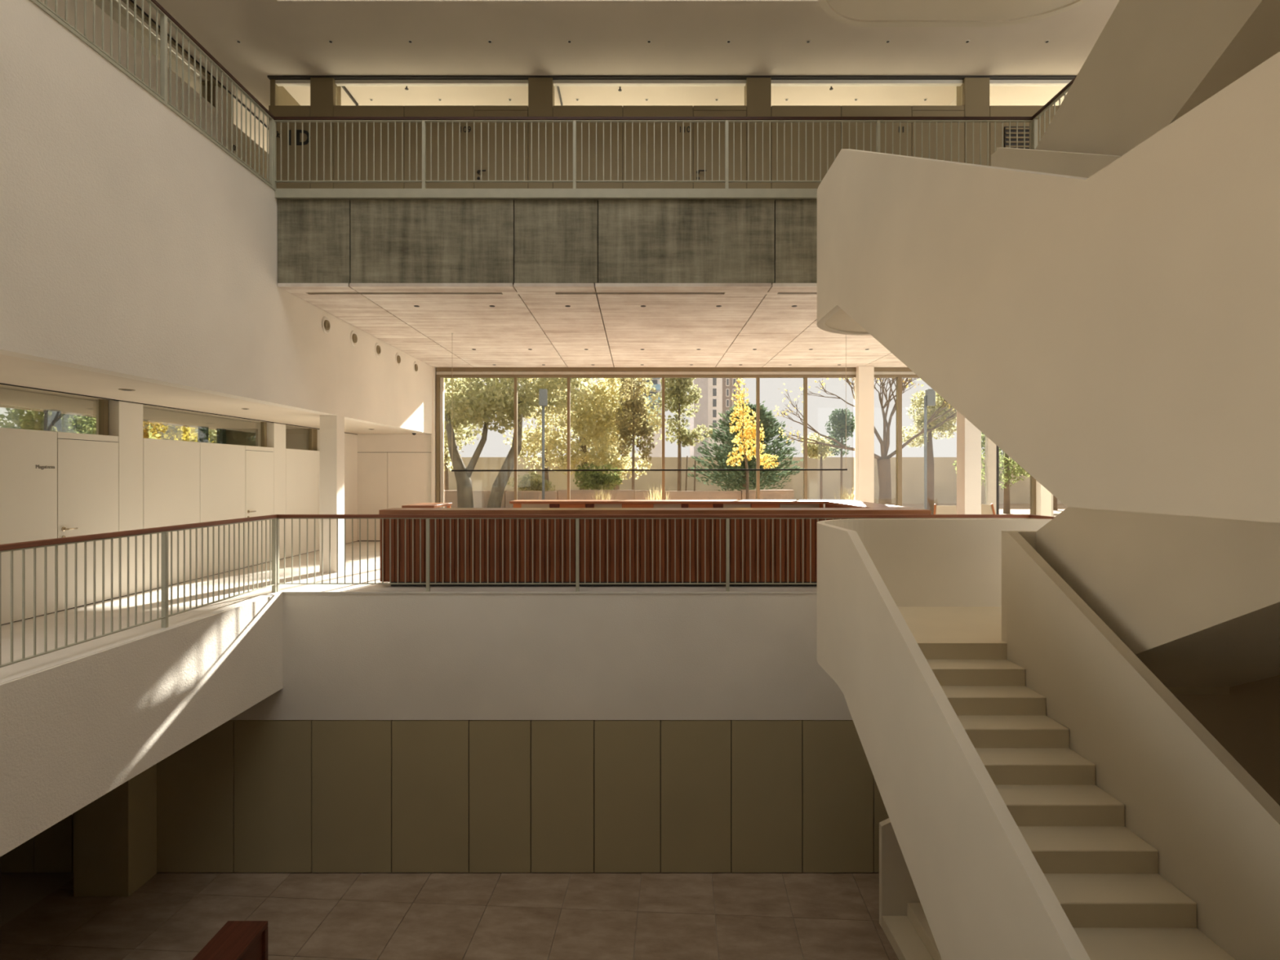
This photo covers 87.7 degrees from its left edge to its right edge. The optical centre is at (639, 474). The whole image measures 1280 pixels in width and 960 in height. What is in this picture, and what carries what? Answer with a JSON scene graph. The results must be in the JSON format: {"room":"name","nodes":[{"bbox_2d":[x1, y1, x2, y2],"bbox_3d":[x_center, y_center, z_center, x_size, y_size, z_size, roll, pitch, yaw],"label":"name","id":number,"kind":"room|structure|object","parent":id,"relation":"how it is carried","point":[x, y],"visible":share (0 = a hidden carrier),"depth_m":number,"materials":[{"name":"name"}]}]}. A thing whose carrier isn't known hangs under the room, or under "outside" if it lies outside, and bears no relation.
{"room":"building atrium","nodes":[
{"label":"building atrium","id":0,"kind":"room"},
{"bbox_2d":[35,464,54,469],"bbox_3d":[-6.766,-0.084,7.586,0.008,0.055,0.236,0,0,0],"label":"sign","id":1,"kind":"object","parent":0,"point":[38,466],"depth_m":7.57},
{"bbox_2d":[0,592,282,857],"bbox_3d":[-4.990,2.257,2.095,0.240,1.306,13.989,0,0,0],"label":"wall","id":2,"kind":"structure","parent":0,"point":[73,732],"depth_m":6.26,"materials":[{"name":"paint"}]},
{"bbox_2d":[40,0,266,179],"bbox_3d":[-7.070,-5.170,5.550,0.300,2.580,20.900,0,0,0],"label":"wall","id":3,"kind":"structure","parent":0,"point":[51,3],"depth_m":9.32,"materials":[{"name":"paint"}]},
{"bbox_2d":[121,0,220,87],"bbox_3d":[-6.944,-6.402,3.050,0.053,0.055,15.900,0,0,0],"label":"trim","id":4,"kind":"structure","parent":3,"relation":"attached to","point":[139,12],"depth_m":9.88,"materials":[{"name":"metal"}]},
{"bbox_2d":[129,0,266,128],"bbox_3d":[-6.921,-6.446,5.550,0.018,0.027,20.900,0,0,0],"label":"trim","id":5,"kind":"structure","parent":3,"relation":"attached to","point":[131,1],"depth_m":10.54,"materials":[{"name":"wood"}]},
{"bbox_2d":[180,83,218,141],"bbox_3d":[-6.907,-4.896,10.490,0.116,2.008,0.900,0,0,0],"label":"door","id":6,"kind":"structure","parent":3,"relation":"in","point":[185,90],"depth_m":10.45,"materials":[{"name":"paint"}]},
{"bbox_2d":[0,400,357,625],"bbox_3d":[-6.920,0.315,11.250,0.300,2.570,9.500,0,0,0],"label":"wall","id":7,"kind":"structure","parent":0,"point":[162,482],"depth_m":9.28,"materials":[{"name":"paint"}]},
{"bbox_2d":[57,438,118,611],"bbox_3d":[-6.764,0.585,8.205,0.121,2.006,0.902,0,0,0],"label":"door","id":8,"kind":"structure","parent":7,"relation":"in","point":[87,471],"depth_m":8.16,"materials":[{"name":"metal"}]},
{"bbox_2d":[98,399,108,435],"bbox_3d":[-6.901,-0.730,7.585,0.139,0.480,2.150,0,0,0],"label":"window","id":9,"kind":"structure","parent":7,"relation":"in","point":[103,403],"depth_m":8.59,"materials":[{"name":"brown metal"}]},
{"bbox_2d":[0,382,355,434],"bbox_3d":[-6.778,-0.964,5.550,0.024,0.012,20.900,0,0,0],"label":"trim","id":10,"kind":"structure","parent":7,"relation":"attached to","point":[0,383],"depth_m":8.95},
{"bbox_2d":[244,450,273,567],"bbox_3d":[-6.764,0.585,11.885,0.121,2.006,0.882,0,0,0],"label":"door","id":11,"kind":"structure","parent":7,"relation":"in","point":[259,465],"depth_m":11.82,"materials":[{"name":"wood"}]},
{"bbox_2d":[261,422,266,447],"bbox_3d":[-6.901,-0.730,10.710,0.139,0.480,3.240,0,0,0],"label":"window","id":12,"kind":"structure","parent":7,"relation":"in","point":[264,424],"depth_m":12.25,"materials":[{"name":"glass"}]},
{"bbox_2d":[308,428,313,450],"bbox_3d":[-6.901,-0.730,13.425,0.139,0.480,1.350,0,0,0],"label":"window","id":13,"kind":"structure","parent":7,"relation":"in","point":[310,430],"depth_m":14.03,"materials":[{"name":"clear glass"}]},
{"bbox_2d":[0,354,423,434],"bbox_3d":[-7.175,-1.030,5.600,4.050,0.120,21.200,0,0,0],"label":"ceiling","id":14,"kind":"structure","parent":0,"point":[15,371],"depth_m":8.80,"materials":[{"name":"paint"}]},
{"bbox_2d":[0,0,431,434],"bbox_3d":[-5.050,-2.410,5.500,0.200,2.880,20.800,0,0,0],"label":"wall","id":15,"kind":"structure","parent":0,"point":[133,246],"depth_m":6.63,"materials":[{"name":"paint"}]},
{"bbox_2d":[30,0,275,191],"bbox_3d":[-5.069,-3.865,2.095,0.262,0.030,13.990,0,0,0],"label":"trim","id":16,"kind":"structure","parent":15,"relation":"on","point":[35,2],"depth_m":6.58,"materials":[{"name":"paint"}]},
{"bbox_2d":[36,0,274,186],"bbox_3d":[-4.985,-4.370,6.020,0.060,0.980,6.042,0,0,0],"label":"railing","id":17,"kind":"object","parent":16,"relation":"on","point":[165,16],"visible":0.94,"depth_m":7.26,"materials":[{"name":"grey metal"}]},
{"bbox_2d":[321,316,330,333],"bbox_3d":[-4.929,-2.355,10.500,0.039,0.270,0.270,0,0,0],"label":"air nozzle","id":18,"kind":"object","parent":15,"relation":"attached to","point":[326,324],"visible":1,"depth_m":10.47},
{"bbox_2d":[350,330,357,346],"bbox_3d":[-4.929,-2.355,11.520,0.039,0.270,0.270,0,0,0],"label":"air nozzle","id":19,"kind":"object","parent":15,"relation":"attached to","point":[353,337],"visible":1,"depth_m":11.48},
{"bbox_2d":[374,342,381,356],"bbox_3d":[-4.929,-2.355,12.570,0.039,0.270,0.270,0,0,0],"label":"air nozzle","id":20,"kind":"object","parent":15,"relation":"attached to","point":[377,347],"visible":1,"depth_m":12.52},
{"bbox_2d":[395,352,400,365],"bbox_3d":[-4.929,-2.355,13.620,0.039,0.270,0.270,0,0,0],"label":"air nozzle","id":21,"kind":"object","parent":15,"relation":"attached to","point":[397,358],"visible":1,"depth_m":13.57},
{"bbox_2d":[413,361,417,373],"bbox_3d":[-4.929,-2.355,14.680,0.039,0.270,0.270,0,0,0],"label":"air nozzle","id":22,"kind":"object","parent":15,"relation":"attached to","point":[415,365],"visible":1,"depth_m":14.63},
{"bbox_2d":[431,366,435,502],"bbox_3d":[-4.935,-0.483,15.940,0.070,4.167,0.120,0,0,0],"label":"trim","id":23,"kind":"structure","parent":15,"relation":"attached to","point":[433,369],"depth_m":15.88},
{"bbox_2d":[226,428,317,450],"bbox_3d":[-7.935,0.315,14.200,2.030,2.570,0.200,0,0,0],"label":"wall","id":24,"kind":"structure","parent":0,"point":[295,438],"depth_m":14.10,"materials":[{"name":"paint"}]},
{"bbox_2d":[357,434,431,541],"bbox_3d":[-5.910,-0.483,16.085,2.020,4.167,0.230,0,0,0],"label":"wall","id":25,"kind":"structure","parent":0,"point":[394,470],"depth_m":15.97,"materials":[{"name":"paint"}]},
{"bbox_2d":[0,541,817,684],"bbox_3d":[2.400,1.725,5.650,23.200,0.250,21.300,0,0,0],"label":"floor","id":26,"kind":"structure","parent":0,"point":[11,672],"depth_m":8.54,"materials":[{"name":"stone"}]},
{"bbox_2d":[0,514,276,667],"bbox_3d":[-4.975,1.073,5.545,0.060,1.055,7.091,0,0,0],"label":"railing","id":27,"kind":"object","parent":26,"relation":"on","point":[164,531],"visible":1,"depth_m":6.67,"materials":[{"name":"grey metal"}]},
{"bbox_2d":[320,415,344,573],"bbox_3d":[-5.090,0.316,11.025,0.280,2.569,0.290,0,0,0],"label":"column","id":28,"kind":"structure","parent":26,"relation":"on","point":[331,427],"depth_m":10.88,"materials":[{"name":"paint"}]},
{"bbox_2d":[401,502,452,507],"bbox_3d":[-3.450,1.040,10.850,0.500,1.120,1.000,0,0,0],"label":"desk","id":29,"kind":"object","parent":26,"relation":"on","point":[420,504],"visible":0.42,"depth_m":10.59,"materials":[{"name":"brown wood"}]},
{"bbox_2d":[276,514,1030,591],"bbox_3d":[0.190,1.073,9.120,10.360,1.055,0.060,0,0,0],"label":"railing","id":30,"kind":"object","parent":26,"relation":"on","point":[428,517],"visible":0.8,"depth_m":9.12,"materials":[{"name":"grey metal"}]},
{"bbox_2d":[378,499,931,586],"bbox_3d":[0.212,1.050,11.319,7.825,1.101,3.762,0,0,0],"label":"reception desk","id":31,"kind":"object","parent":26,"relation":"on","point":[832,506],"depth_m":9.45,"materials":[{"name":"wood"}]},
{"bbox_2d":[378,507,931,514],"bbox_3d":[0.215,0.535,9.729,7.820,0.070,0.582,0,0,0],"label":"countertop","id":32,"kind":"structure","parent":31,"relation":"on","point":[394,510],"depth_m":9.44,"materials":[{"name":"brown wood"}]},
{"bbox_2d":[509,499,826,507],"bbox_3d":[0.519,1.049,12.840,5.918,1.102,0.760,0,0,0],"label":"countertop","id":33,"kind":"structure","parent":26,"relation":"on","point":[517,503],"depth_m":12.58,"materials":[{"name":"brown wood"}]},
{"bbox_2d":[854,365,874,502],"bbox_3d":[5.350,-0.483,15.900,0.360,4.166,0.300,0,0,0],"label":"column","id":34,"kind":"structure","parent":26,"relation":"on","point":[864,379],"depth_m":15.75,"materials":[{"name":"paint"}]},
{"bbox_2d":[933,503,956,514],"bbox_3d":[6.615,1.114,14.466,0.640,0.977,0.689,0,0,8],"label":"chair","id":35,"kind":"object","parent":26,"relation":"on","point":[938,509],"visible":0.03,"depth_m":14.16,"materials":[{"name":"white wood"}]},
{"bbox_2d":[874,367,1053,516],"bbox_3d":[9.765,-0.483,16.020,8.470,4.166,0.160,0,0,0],"label":"window","id":36,"kind":"structure","parent":26,"relation":"on","point":[992,450],"depth_m":15.94,"materials":[{"name":"brown metal"}]},
{"bbox_2d":[956,410,981,514],"bbox_3d":[5.435,-0.483,11.020,0.270,4.166,0.280,0,0,0],"label":"column","id":37,"kind":"structure","parent":26,"relation":"on","point":[968,436],"depth_m":10.88,"materials":[{"name":"paint"}]},
{"bbox_2d":[981,503,995,514],"bbox_3d":[7.915,1.114,14.747,0.689,0.977,0.640,0,0,-5],"label":"chair","id":38,"kind":"object","parent":26,"relation":"on","point":[985,508],"visible":0.03,"depth_m":14.59,"materials":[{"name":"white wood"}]},
{"bbox_2d":[1030,514,1054,519],"bbox_3d":[5.345,1.073,8.645,0.060,1.055,0.892,0,0,0],"label":"railing","id":39,"kind":"object","parent":26,"relation":"on","point":[1032,516],"visible":0.16,"depth_m":8.87,"materials":[{"name":"brown wood"}]},
{"bbox_2d":[1035,480,1051,516],"bbox_3d":[9.595,-0.483,15.900,0.250,4.166,0.300,0,0,0],"label":"column","id":40,"kind":"structure","parent":26,"relation":"on","point":[1043,496],"depth_m":15.75,"materials":[{"name":"paint"}]},
{"bbox_2d":[0,593,888,872],"bbox_3d":[-1.250,3.530,9.240,21.500,3.820,0.300,0,0,0],"label":"wall","id":41,"kind":"structure","parent":0,"point":[244,796],"depth_m":9.09,"materials":[{"name":"paint"}]},
{"bbox_2d":[282,591,817,593],"bbox_3d":[0.265,1.608,9.099,10.270,0.024,0.042,0,0,0],"label":"trim","id":42,"kind":"structure","parent":41,"relation":"attached to","point":[284,592],"depth_m":9.08,"materials":[{"name":"stone"}]},
{"bbox_2d":[0,872,898,959],"bbox_3d":[-1.250,5.590,2.376,21.500,0.300,14.751,0,0,0],"label":"floor","id":43,"kind":"structure","parent":0,"point":[171,916],"depth_m":8.29,"materials":[{"name":"tile"}]},
{"bbox_2d":[73,764,156,896],"bbox_3d":[-6.945,4.170,8.842,0.710,2.540,0.504,0,0,0],"label":"square pillar","id":44,"kind":"structure","parent":43,"relation":"on","point":[115,834],"depth_m":8.59,"materials":[{"name":"wood"}]},
{"bbox_2d":[192,920,267,959],"bbox_3d":[-4.385,5.215,6.405,0.450,0.450,2.110,0,0,0],"label":"bench","id":45,"kind":"object","parent":43,"relation":"on","point":[237,940],"visible":1,"depth_m":7.19,"materials":[{"name":"brown wood"}]},
{"bbox_2d":[817,0,1279,959],"bbox_3d":[3.789,-0.755,4.680,3.619,12.389,6.960,0,0,0],"label":"staircase","id":46,"kind":"structure","parent":43,"relation":"on","point":[1100,300],"depth_m":4.33,"materials":[{"name":"paint"}]},
{"bbox_2d":[277,199,817,285],"bbox_3d":[0.375,-3.186,9.155,10.650,1.148,0.130,0,0,0],"label":"beam","id":47,"kind":"structure","parent":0,"point":[320,241],"depth_m":9.09,"materials":[{"name":"concrete"}]},
{"bbox_2d":[275,188,817,200],"bbox_3d":[0.365,-3.818,9.215,10.670,0.123,0.350,0,0,0],"label":"trim","id":48,"kind":"structure","parent":47,"relation":"attached to","point":[280,193],"depth_m":9.04,"materials":[{"name":"paint"}]},
{"bbox_2d":[273,116,1032,188],"bbox_3d":[0.175,-4.370,9.070,10.352,0.980,0.060,0,0,0],"label":"railing","id":49,"kind":"object","parent":48,"relation":"on","point":[424,120],"visible":0.86,"depth_m":9.06,"materials":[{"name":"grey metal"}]},
{"bbox_2d":[1031,75,1076,149],"bbox_3d":[5.345,-4.370,7.770,0.060,0.980,2.542,0,0,0],"label":"railing","id":50,"kind":"object","parent":48,"relation":"on","point":[1057,97],"visible":0.14,"depth_m":8.80,"materials":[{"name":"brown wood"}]},
{"bbox_2d":[277,283,907,367],"bbox_3d":[4.450,-3.154,13.185,19.100,1.173,8.190,0,0,0],"label":"ceiling","id":51,"kind":"structure","parent":0,"point":[614,328],"depth_m":11.27,"materials":[{"name":"concrete"}]},
{"bbox_2d":[307,292,502,293],"bbox_3d":[-3.335,-2.602,9.440,2.770,0.030,0.080,0,0,0],"label":"ceiling vent","id":52,"kind":"object","parent":51,"relation":"in","point":[308,292],"visible":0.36,"depth_m":9.48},
{"bbox_2d":[555,288,724,293],"bbox_3d":[0.000,-2.602,9.440,2.400,0.030,0.080,0,0,0],"label":"ceiling vent","id":53,"kind":"object","parent":51,"relation":"in","point":[595,289],"visible":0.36,"depth_m":9.48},
{"bbox_2d":[450,333,847,471],"bbox_3d":[0.165,-1.313,12.100,7.194,2.509,0.044,0,0,0],"label":"pendant lamp","id":54,"kind":"object","parent":51,"relation":"hanging from","point":[846,468],"visible":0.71,"depth_m":12.09,"materials":[{"name":"metal"}]},
{"bbox_2d":[777,292,817,293],"bbox_3d":[3.275,-2.602,9.440,2.650,0.030,0.080,0,0,0],"label":"ceiling vent","id":55,"kind":"object","parent":51,"relation":"in","point":[778,292],"visible":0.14,"depth_m":9.48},
{"bbox_2d":[91,0,1119,151],"bbox_3d":[1.500,-6.685,6.140,25.000,0.450,22.280,0,0,0],"label":"ceiling","id":56,"kind":"structure","parent":0,"point":[278,37],"depth_m":10.09,"materials":[{"name":"paint"}]},
{"bbox_2d":[342,86,358,105],"bbox_3d":[-4.920,-6.435,11.300,0.024,0.050,0.640,0,0,0],"label":"ceiling track","id":57,"kind":"object","parent":56,"relation":"attached to","point":[344,88],"visible":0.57,"depth_m":11.31,"materials":[{"name":"metal"}]},
{"bbox_2d":[556,86,562,105],"bbox_3d":[-1.360,-6.435,11.300,0.024,0.050,0.640,0,0,0],"label":"ceiling track","id":58,"kind":"object","parent":56,"relation":"attached to","point":[558,89],"visible":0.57,"depth_m":11.29,"materials":[{"name":"metal"}]},
{"bbox_2d":[435,367,856,507],"bbox_3d":[0.145,-0.483,16.020,10.050,4.166,0.160,0,0,0],"label":"window","id":59,"kind":"structure","parent":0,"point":[442,373],"depth_m":15.95,"materials":[{"name":"brown metal"}]},
{"bbox_2d":[268,77,1058,188],"bbox_3d":[1.490,-5.170,13.400,15.020,2.580,5.200,0,0,0],"label":"wall","id":60,"kind":"structure","parent":0,"point":[973,95],"depth_m":10.80,"materials":[{"name":"paint"}]},
{"bbox_2d":[275,80,310,86],"bbox_3d":[-5.683,-6.200,10.905,0.674,0.460,0.109,0,0,0],"label":"window","id":61,"kind":"structure","parent":60,"relation":"in","point":[279,82],"depth_m":10.86,"materials":[{"name":"clear glass"}]},
{"bbox_2d":[288,129,311,145],"bbox_3d":[-5.518,-5.459,10.796,0.371,0.246,0.008,0,0,0],"label":"sign","id":62,"kind":"object","parent":60,"relation":"attached to","point":[298,131],"visible":0.8,"depth_m":10.79,"materials":[{"name":"metal"}]},
{"bbox_2d":[334,80,528,86],"bbox_3d":[-3.391,-6.200,10.905,3.154,0.460,0.109,0,0,0],"label":"window","id":63,"kind":"structure","parent":60,"relation":"in","point":[339,82],"depth_m":10.86,"materials":[{"name":"clear glass"}]},
{"bbox_2d":[474,111,528,188],"bbox_3d":[-2.252,-4.895,10.789,0.867,2.006,0.111,0,0,0],"label":"door","id":64,"kind":"structure","parent":60,"relation":"in","point":[477,113],"depth_m":10.80,"materials":[{"name":"metal"}]},
{"bbox_2d":[553,80,746,86],"bbox_3d":[0.157,-6.200,10.905,3.143,0.460,0.109,0,0,0],"label":"window","id":65,"kind":"structure","parent":60,"relation":"in","point":[556,82],"depth_m":10.86,"materials":[{"name":"clear glass"}]},
{"bbox_2d":[267,75,1075,79],"bbox_3d":[1.485,-6.446,10.824,15.030,0.027,0.072,0,0,0],"label":"trim","id":66,"kind":"structure","parent":60,"relation":"attached to","point":[276,77],"depth_m":10.81,"materials":[{"name":"metal"}]},
{"bbox_2d":[693,111,746,188],"bbox_3d":[1.296,-4.895,10.789,0.856,2.006,0.111,0,0,0],"label":"door","id":67,"kind":"structure","parent":60,"relation":"in","point":[695,113],"depth_m":10.80,"materials":[{"name":"metal"}]},
{"bbox_2d":[771,80,963,86],"bbox_3d":[3.694,-6.200,10.905,3.132,0.460,0.109,0,0,0],"label":"window","id":68,"kind":"structure","parent":60,"relation":"in","point":[774,82],"depth_m":10.86,"materials":[{"name":"clear glass"}]},
{"bbox_2d":[911,111,964,162],"bbox_3d":[4.833,-4.895,10.789,0.845,2.006,0.111,0,0,0],"label":"door","id":69,"kind":"structure","parent":60,"relation":"in","point":[914,113],"depth_m":10.80,"materials":[{"name":"metal"}]},
{"bbox_2d":[1004,126,1029,149],"bbox_3d":[6.145,-5.450,10.782,0.497,0.360,0.034,0,0,0],"label":"louvres","id":70,"kind":"object","parent":60,"relation":"attached to","point":[1013,129],"visible":0.61,"depth_m":10.78,"materials":[{"name":"metal"}]},
{"bbox_2d":[989,80,1071,86],"bbox_3d":[7.241,-6.200,10.905,3.143,0.460,0.109,0,0,0],"label":"window","id":71,"kind":"structure","parent":60,"relation":"in","point":[992,82],"depth_m":10.86,"materials":[{"name":"clear glass"}]},
{"bbox_2d":[949,96,956,105],"bbox_3d":[5.465,-5.170,13.550,0.120,2.580,4.900,0,0,0],"label":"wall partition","id":72,"kind":"structure","parent":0,"point":[953,102],"depth_m":11.45,"materials":[{"name":"paint"}]},
{"bbox_2d":[1173,675,1279,805],"bbox_3d":[5.725,-0.510,2.060,0.250,11.900,14.120,0,0,0],"label":"wall","id":73,"kind":"structure","parent":0,"point":[1249,716],"depth_m":6.12,"materials":[{"name":"brown paint"}]},
{"bbox_3d":[-8.850,1.050,10.300,0.200,1.100,7.600,0,0,0],"label":"wall","id":74,"kind":"structure","parent":0,"visible":0},
{"bbox_2d":[44,409,226,444],"bbox_3d":[-8.810,-0.235,10.400,0.120,1.470,7.450,0,0,0],"label":"window","id":75,"kind":"structure","parent":74,"relation":"in","point":[52,418],"depth_m":11.76,"materials":[{"name":"glass"}]},
{"label":"outside","id":76,"kind":"structure","parent":0,"visible":0},
{"bbox_2d":[823,503,1067,516],"bbox_3d":[15.000,1.850,138.155,270.000,0.200,243.690,0,0,0],"label":"ground","id":77,"kind":"structure","parent":76,"point":[1015,508],"depth_m":35.70,"materials":[{"name":"concrete"}]},
{"bbox_2d":[0,408,161,439],"bbox_3d":[-14.774,-0.562,17.735,3.462,4.641,4.225,0,0,0],"label":"tree","id":78,"kind":"object","parent":77,"relation":"on","point":[69,423],"visible":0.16,"depth_m":16.82,"materials":[{"name":"green plant"}]},
{"bbox_2d":[148,422,213,442],"bbox_3d":[-15.865,-0.652,21.555,3.561,4.820,3.723,0,0,0],"label":"tree","id":79,"kind":"object","parent":77,"relation":"on","point":[176,433],"visible":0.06,"depth_m":20.98,"materials":[{"name":"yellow plant"}]},
{"bbox_2d":[186,427,217,443],"bbox_3d":[-15.850,-0.265,25.425,3.022,4.045,3.887,0,0,0],"label":"tree","id":80,"kind":"object","parent":77,"relation":"on","point":[212,433],"visible":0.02,"depth_m":24.22,"materials":[{"name":"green plant"}]},
{"bbox_2d":[444,377,483,490],"bbox_3d":[-9.450,-2.080,32.630,4.490,7.661,3.853,0,0,0],"label":"tree","id":81,"kind":"object","parent":77,"relation":"on","point":[446,455],"visible":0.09,"depth_m":32.35,"materials":[{"name":"green plant"}]},
{"bbox_2d":[444,377,594,507],"bbox_3d":[-5.259,-2.023,23.305,6.788,7.663,4.939,0,0,-31],"label":"plane tree","id":82,"kind":"object","parent":77,"relation":"on","point":[478,403],"visible":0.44,"depth_m":23.12,"materials":[{"name":"green plant"}]},
{"bbox_2d":[506,471,555,490],"bbox_3d":[-4.152,0.804,25.659,1.842,1.898,1.449,0,0,0],"label":"shrub","id":83,"kind":"object","parent":77,"relation":"on","point":[531,482],"visible":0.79,"depth_m":25.36,"materials":[{"name":"green plant"}]},
{"bbox_2d":[501,377,578,489],"bbox_3d":[-5.105,-2.031,36.927,5.913,7.563,3.816,0,0,0],"label":"tree","id":84,"kind":"object","parent":77,"relation":"on","point":[525,441],"visible":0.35,"depth_m":36.40,"materials":[{"name":"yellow plant"}]},
{"bbox_2d":[538,389,547,499],"bbox_3d":[-3.190,-0.533,22.000,0.300,4.566,0.300,0,0,0],"label":"lamp post","id":85,"kind":"object","parent":77,"relation":"on","point":[543,393],"visible":0.74,"depth_m":21.96,"materials":[{"name":"metal"}]},
{"bbox_2d":[526,377,666,489],"bbox_3d":[-2.084,-2.247,27.952,6.140,8.011,4.242,0,0,-25],"label":"tree","id":86,"kind":"object","parent":77,"relation":"on","point":[597,421],"visible":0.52,"depth_m":27.40,"materials":[{"name":"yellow plant"}]},
{"bbox_2d":[573,462,622,489],"bbox_3d":[-1.612,0.636,25.498,1.890,2.232,1.294,0,0,-4],"label":"shrub","id":87,"kind":"object","parent":77,"relation":"on","point":[597,478],"visible":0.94,"depth_m":25.19,"materials":[{"name":"green plant"}]},
{"bbox_2d":[586,485,614,499],"bbox_3d":[-1.330,1.003,22.485,1.273,1.494,1.060,0,0,-41],"label":"grass tuft","id":88,"kind":"object","parent":77,"relation":"on","point":[602,491],"visible":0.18,"depth_m":22.68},
{"bbox_2d":[561,377,666,489],"bbox_3d":[-1.306,-1.785,33.038,5.423,7.070,3.767,0,0,0],"label":"tree","id":89,"kind":"object","parent":77,"relation":"on","point":[617,487],"visible":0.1,"depth_m":33.06,"materials":[{"name":"green plant"}]},
{"bbox_2d":[444,489,794,507],"bbox_3d":[-2.700,1.155,24.400,16.580,1.190,0.400,0,0,0],"label":"wall","id":90,"kind":"structure","parent":77,"relation":"on","point":[481,498],"depth_m":24.26,"materials":[{"name":"concrete"}]},
{"bbox_2d":[613,377,654,489],"bbox_3d":[-0.244,-1.234,26.052,1.530,5.968,1.164,0,0,-21],"label":"birch","id":91,"kind":"object","parent":77,"relation":"on","point":[637,405],"visible":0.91,"depth_m":25.89,"materials":[{"name":"green plant"}]},
{"bbox_2d":[641,377,662,457],"bbox_3d":[1.980,-11.945,124.350,3.960,27.390,11.300,0,0,0],"label":"apartment tower","id":92,"kind":"structure","parent":77,"relation":"on","point":[657,451],"depth_m":120.01,"materials":[{"name":"concrete"}]},
{"bbox_2d":[644,483,671,499],"bbox_3d":[0.589,1.001,22.395,1.169,1.497,1.050,0,0,-22],"label":"grass tuft","id":93,"kind":"object","parent":77,"relation":"on","point":[657,497],"visible":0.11,"depth_m":22.35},
{"bbox_2d":[653,377,712,490],"bbox_3d":[1.847,-2.018,30.043,2.467,7.539,2.047,0,0,-22],"label":"tree","id":94,"kind":"object","parent":77,"relation":"on","point":[677,388],"visible":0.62,"depth_m":29.80,"materials":[{"name":"green plant"}]},
{"bbox_2d":[689,377,707,457],"bbox_3d":[10.980,-11.125,125.000,2.520,25.750,10.000,0,0,0],"label":"apartment tower","id":95,"kind":"structure","parent":77,"relation":"on","point":[701,416],"depth_m":120.01,"materials":[{"name":"concrete"}]},
{"bbox_2d":[707,377,722,457],"bbox_3d":[13.578,-11.125,125.170,2.604,25.750,9.660,0,0,0],"label":"apartment tower","id":96,"kind":"structure","parent":77,"relation":"on","point":[714,384],"depth_m":120.51,"materials":[{"name":"concrete"}]},
{"bbox_2d":[722,377,740,453],"bbox_3d":[16.578,-11.125,125.420,3.324,25.750,9.160,0,0,0],"label":"apartment tower","id":97,"kind":"structure","parent":77,"relation":"on","point":[728,387],"depth_m":121.01,"materials":[{"name":"concrete"}]},
{"bbox_2d":[687,400,803,490],"bbox_3d":[5.031,-1.060,32.026,5.701,5.008,4.492,0,0,-3],"label":"conifer","id":98,"kind":"object","parent":77,"relation":"on","point":[768,476],"visible":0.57,"depth_m":31.52,"materials":[{"name":"green plant"}]},
{"bbox_2d":[726,377,778,499],"bbox_3d":[4.056,-0.878,23.999,1.914,5.258,1.085,0,0,0],"label":"tree","id":99,"kind":"object","parent":77,"relation":"on","point":[747,433],"visible":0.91,"depth_m":23.94,"materials":[{"name":"yellow plant"}]},
{"bbox_2d":[448,457,1062,503],"bbox_3d":[10.000,0.350,40.200,100.000,2.800,0.400,0,0,0],"label":"wall","id":100,"kind":"structure","parent":77,"relation":"on","point":[913,468],"depth_m":40.00,"materials":[{"name":"paint"}]},
{"bbox_2d":[800,432,838,499],"bbox_3d":[7.666,-0.035,28.483,1.542,3.570,1.316,0,0,35],"label":"leafy tree","id":101,"kind":"object","parent":77,"relation":"on","point":[814,451],"visible":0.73,"depth_m":28.39,"materials":[{"name":"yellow plant"}]},
{"bbox_2d":[825,408,854,499],"bbox_3d":[8.130,-0.473,26.811,1.457,4.447,1.397,0,0,0],"label":"tree","id":102,"kind":"object","parent":77,"relation":"on","point":[839,421],"visible":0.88,"depth_m":26.70,"materials":[{"name":"green plant"}]},
{"bbox_2d":[834,484,854,500],"bbox_3d":[7.043,1.000,22.579,1.092,1.499,1.066,0,0,-40],"label":"grass tuft","id":103,"kind":"object","parent":77,"relation":"on","point":[844,495],"visible":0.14,"depth_m":22.48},
{"bbox_2d":[773,377,956,505],"bbox_3d":[9.124,-1.721,26.107,7.639,6.950,3.289,0,0,12],"label":"bare tree","id":104,"kind":"object","parent":77,"relation":"on","point":[883,462],"visible":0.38,"depth_m":25.97,"materials":[{"name":"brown plant"}]},
{"bbox_2d":[902,390,956,514],"bbox_3d":[12.759,-1.052,28.411,3.397,5.615,2.165,0,0,-20],"label":"leafy tree","id":105,"kind":"object","parent":77,"relation":"on","point":[919,420],"visible":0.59,"depth_m":28.34,"materials":[{"name":"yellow plant"}]},
{"bbox_2d":[924,389,935,509],"bbox_3d":[9.490,-0.533,22.000,0.440,4.566,0.300,0,0,0],"label":"lamp post","id":106,"kind":"object","parent":77,"relation":"on","point":[930,394],"visible":0.69,"depth_m":21.96,"materials":[{"name":"metal"}]},
{"bbox_2d":[952,431,1030,513],"bbox_3d":[16.505,-0.472,29.944,4.400,4.444,2.961,0,0,9],"label":"tree","id":107,"kind":"object","parent":77,"relation":"on","point":[1006,476],"visible":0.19,"depth_m":29.79,"materials":[{"name":"green plant"}]},
{"bbox_2d":[1008,457,1057,510],"bbox_3d":[20.529,-0.366,33.038,4.144,4.233,2.731,0,0,-25],"label":"tree","id":108,"kind":"object","parent":77,"relation":"on","point":[1055,499],"visible":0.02,"depth_m":32.88,"materials":[{"name":"green plant"}]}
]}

